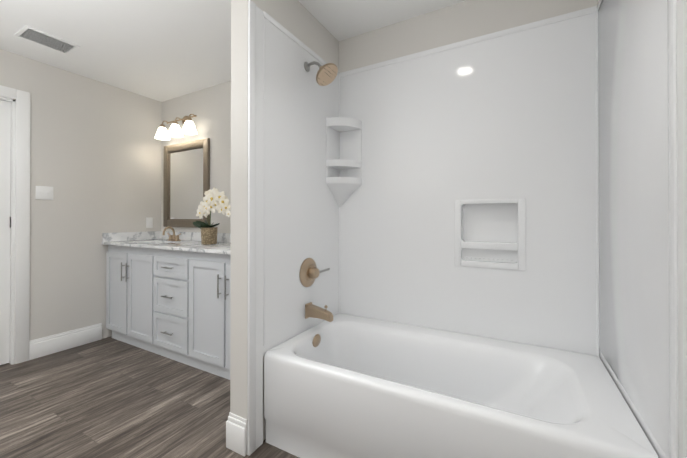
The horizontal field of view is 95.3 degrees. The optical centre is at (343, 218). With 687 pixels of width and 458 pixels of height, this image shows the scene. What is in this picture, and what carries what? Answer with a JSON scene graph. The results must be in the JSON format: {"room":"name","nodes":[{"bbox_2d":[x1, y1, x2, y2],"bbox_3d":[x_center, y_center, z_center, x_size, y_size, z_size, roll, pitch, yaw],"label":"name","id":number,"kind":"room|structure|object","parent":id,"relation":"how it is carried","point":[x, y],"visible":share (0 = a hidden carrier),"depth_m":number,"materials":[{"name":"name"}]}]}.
{"room":"bathroom","nodes":[
{"label":"bathroom","id":0,"kind":"room"},
{"bbox_2d":[0,49,161,345],"bbox_3d":[-2.553,-0.075,2.863,0.140,2.510,2.330,0,0,29],"label":"wall","id":1,"kind":"structure","parent":0,"point":[95,154],"depth_m":2.90,"materials":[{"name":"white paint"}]},
{"bbox_2d":[0,85,30,364],"bbox_3d":[-2.898,0.067,2.193,0.187,2.220,0.995,0,0,29],"label":"door frame","id":2,"kind":"structure","parent":1,"relation":"attached to","point":[14,225],"depth_m":2.53,"materials":[{"name":"white wood"}]},
{"bbox_2d":[35,186,52,199],"bbox_3d":[-2.563,-0.216,2.686,0.014,0.115,0.116,0,0,29],"label":"switch plate","id":3,"kind":"object","parent":1,"relation":"attached to","point":[44,192],"visible":1,"depth_m":2.69,"materials":[{"name":"white plastic"}]},
{"bbox_2d":[29,323,101,359],"bbox_3d":[-2.482,1.101,2.824,0.016,0.158,0.520,0,0,29],"label":"baseboard","id":4,"kind":"structure","parent":1,"relation":"attached to","point":[47,345],"depth_m":2.79,"materials":[{"name":"white wood"}]},
{"bbox_2d":[146,217,152,227],"bbox_3d":[-2.140,0.051,3.453,0.008,0.115,0.070,0,0,29],"label":"rocker switch plate","id":5,"kind":"object","parent":1,"relation":"attached to","point":[149,222],"visible":1,"depth_m":3.45,"materials":[{"name":"white plastic"}]},
{"bbox_2d":[0,336,298,457],"bbox_3d":[-1.278,1.196,0.965,4.526,0.050,4.400,0,0,29],"label":"floor","id":6,"kind":"structure","parent":0,"point":[109,397],"depth_m":1.94,"materials":[{"name":"plastic"}]},
{"bbox_2d":[102,243,230,379],"bbox_3d":[-1.235,0.719,2.763,2.252,0.921,0.582,0,0,29],"label":"bathroom vanity","id":7,"kind":"object","parent":6,"relation":"on","point":[168,294],"depth_m":2.56,"materials":[{"name":"grey paint"}]},
{"bbox_2d":[102,231,230,250],"bbox_3d":[-1.235,0.201,2.765,2.252,0.113,0.584,0,0,29],"label":"countertop","id":8,"kind":"structure","parent":7,"relation":"on","point":[189,241],"depth_m":3.13,"materials":[{"name":"white stone"}]},
{"bbox_2d":[162,227,180,240],"bbox_3d":[-1.760,0.160,3.168,0.223,0.149,0.145,0,0,29],"label":"faucet","id":9,"kind":"object","parent":8,"relation":"on","point":[173,237],"depth_m":3.19,"materials":[{"name":"gold metal"}]},
{"bbox_2d":[193,187,230,244],"bbox_3d":[-1.146,-0.022,2.748,0.463,0.506,0.179,0,0,29],"label":"decor","id":10,"kind":"object","parent":8,"relation":"on","point":[214,198],"visible":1,"depth_m":2.74,"materials":[{"name":"white plant"}]},
{"bbox_2d":[264,313,657,457],"bbox_3d":[0.441,0.939,1.612,1.519,0.471,0.797,0,0,29],"label":"bathtub","id":11,"kind":"object","parent":6,"relation":"on","point":[341,385],"visible":1,"depth_m":1.46,"materials":[{"name":"white ceramic"}]},
{"bbox_2d":[161,81,230,232],"bbox_3d":[-1.019,-0.074,3.098,2.315,2.510,0.200,0,0,29],"label":"wall","id":12,"kind":"structure","parent":0,"point":[210,107],"depth_m":3.15,"materials":[{"name":"white paint"}]},
{"bbox_2d":[154,114,196,139],"bbox_3d":[-1.733,-0.976,3.271,0.601,0.244,0.196,0,0,29],"label":"sconce","id":13,"kind":"object","parent":12,"relation":"attached to","point":[188,128],"visible":1,"depth_m":3.23,"materials":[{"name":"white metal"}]},
{"bbox_2d":[163,138,209,226],"bbox_3d":[-1.685,-0.354,3.337,0.750,0.903,0.028,0,0,29],"label":"mirror","id":14,"kind":"object","parent":12,"relation":"attached to","point":[186,175],"visible":0.88,"depth_m":3.34,"materials":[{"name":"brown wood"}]},
{"bbox_2d":[0,0,466,101],"bbox_3d":[-1.278,-1.364,0.977,4.526,0.050,4.400,0,0,29],"label":"ceiling","id":15,"kind":"structure","parent":0,"point":[161,50],"depth_m":2.24,"materials":[{"name":"white paint"}]},
{"bbox_2d":[14,25,79,54],"bbox_3d":[-2.220,-1.326,2.352,0.235,0.012,0.310,0,0,29],"label":"ceiling vent","id":16,"kind":"object","parent":15,"relation":"in","point":[36,36],"visible":0.98,"depth_m":2.33,"materials":[{"name":"white metal"}]},
{"bbox_2d":[230,0,338,454],"bbox_3d":[-0.287,-0.079,2.022,0.118,2.510,1.000,0,0,29],"label":"wall","id":17,"kind":"structure","parent":0,"point":[300,22],"depth_m":1.59,"materials":[{"name":"white paint"}]},
{"bbox_2d":[226,412,246,455],"bbox_3d":[-0.444,1.087,1.752,0.133,0.176,0.416,0,0,29],"label":"baseboard","id":18,"kind":"structure","parent":17,"relation":"attached to","point":[236,429],"depth_m":1.57,"materials":[{"name":"white wood"}]},
{"bbox_2d":[339,0,598,72],"bbox_3d":[0.662,-1.209,2.022,1.548,0.249,0.088,0,0,29],"label":"wall","id":19,"kind":"structure","parent":0,"point":[462,21],"depth_m":1.98,"materials":[{"name":"white paint"}]},
{"bbox_3d":[0.836,-0.079,2.085,1.911,2.510,0.200,0,0,29],"label":"wall","id":20,"kind":"structure","parent":0,"visible":0},
{"bbox_2d":[247,0,686,457],"bbox_3d":[0.412,0.043,1.565,1.547,2.261,1.120,0,0,29],"label":"wall panels","id":21,"kind":"object","parent":20,"relation":"attached to","point":[525,184],"visible":1,"depth_m":1.73,"materials":[{"name":"white plastic"}]},
{"bbox_2d":[299,258,329,286],"bbox_3d":[-0.178,0.345,1.996,0.073,0.184,0.242,0,0,29],"label":"shower valve","id":22,"kind":"object","parent":21,"relation":"attached to","point":[310,271],"visible":1,"depth_m":1.95,"materials":[{"name":"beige metal"}]},
{"bbox_2d":[305,302,332,321],"bbox_3d":[-0.148,0.582,1.942,0.174,0.095,0.072,0,0,29],"label":"tub spout","id":23,"kind":"object","parent":21,"relation":"attached to","point":[312,310],"visible":1,"depth_m":1.93,"materials":[{"name":"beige metal"}]},
{"bbox_2d":[304,61,337,85],"bbox_3d":[-0.141,-0.903,1.927,0.217,0.166,0.152,0,0,29],"label":"shower head","id":24,"kind":"object","parent":21,"relation":"attached to","point":[326,74],"visible":1,"depth_m":1.90},
{"bbox_2d":[326,117,361,206],"bbox_3d":[0.005,-0.388,2.212,0.185,0.630,0.185,0,0,29],"label":"corner shelf","id":25,"kind":"object","parent":21,"relation":"attached to","point":[343,158],"visible":0.98,"depth_m":2.24,"materials":[{"name":"white plastic"}]}
]}

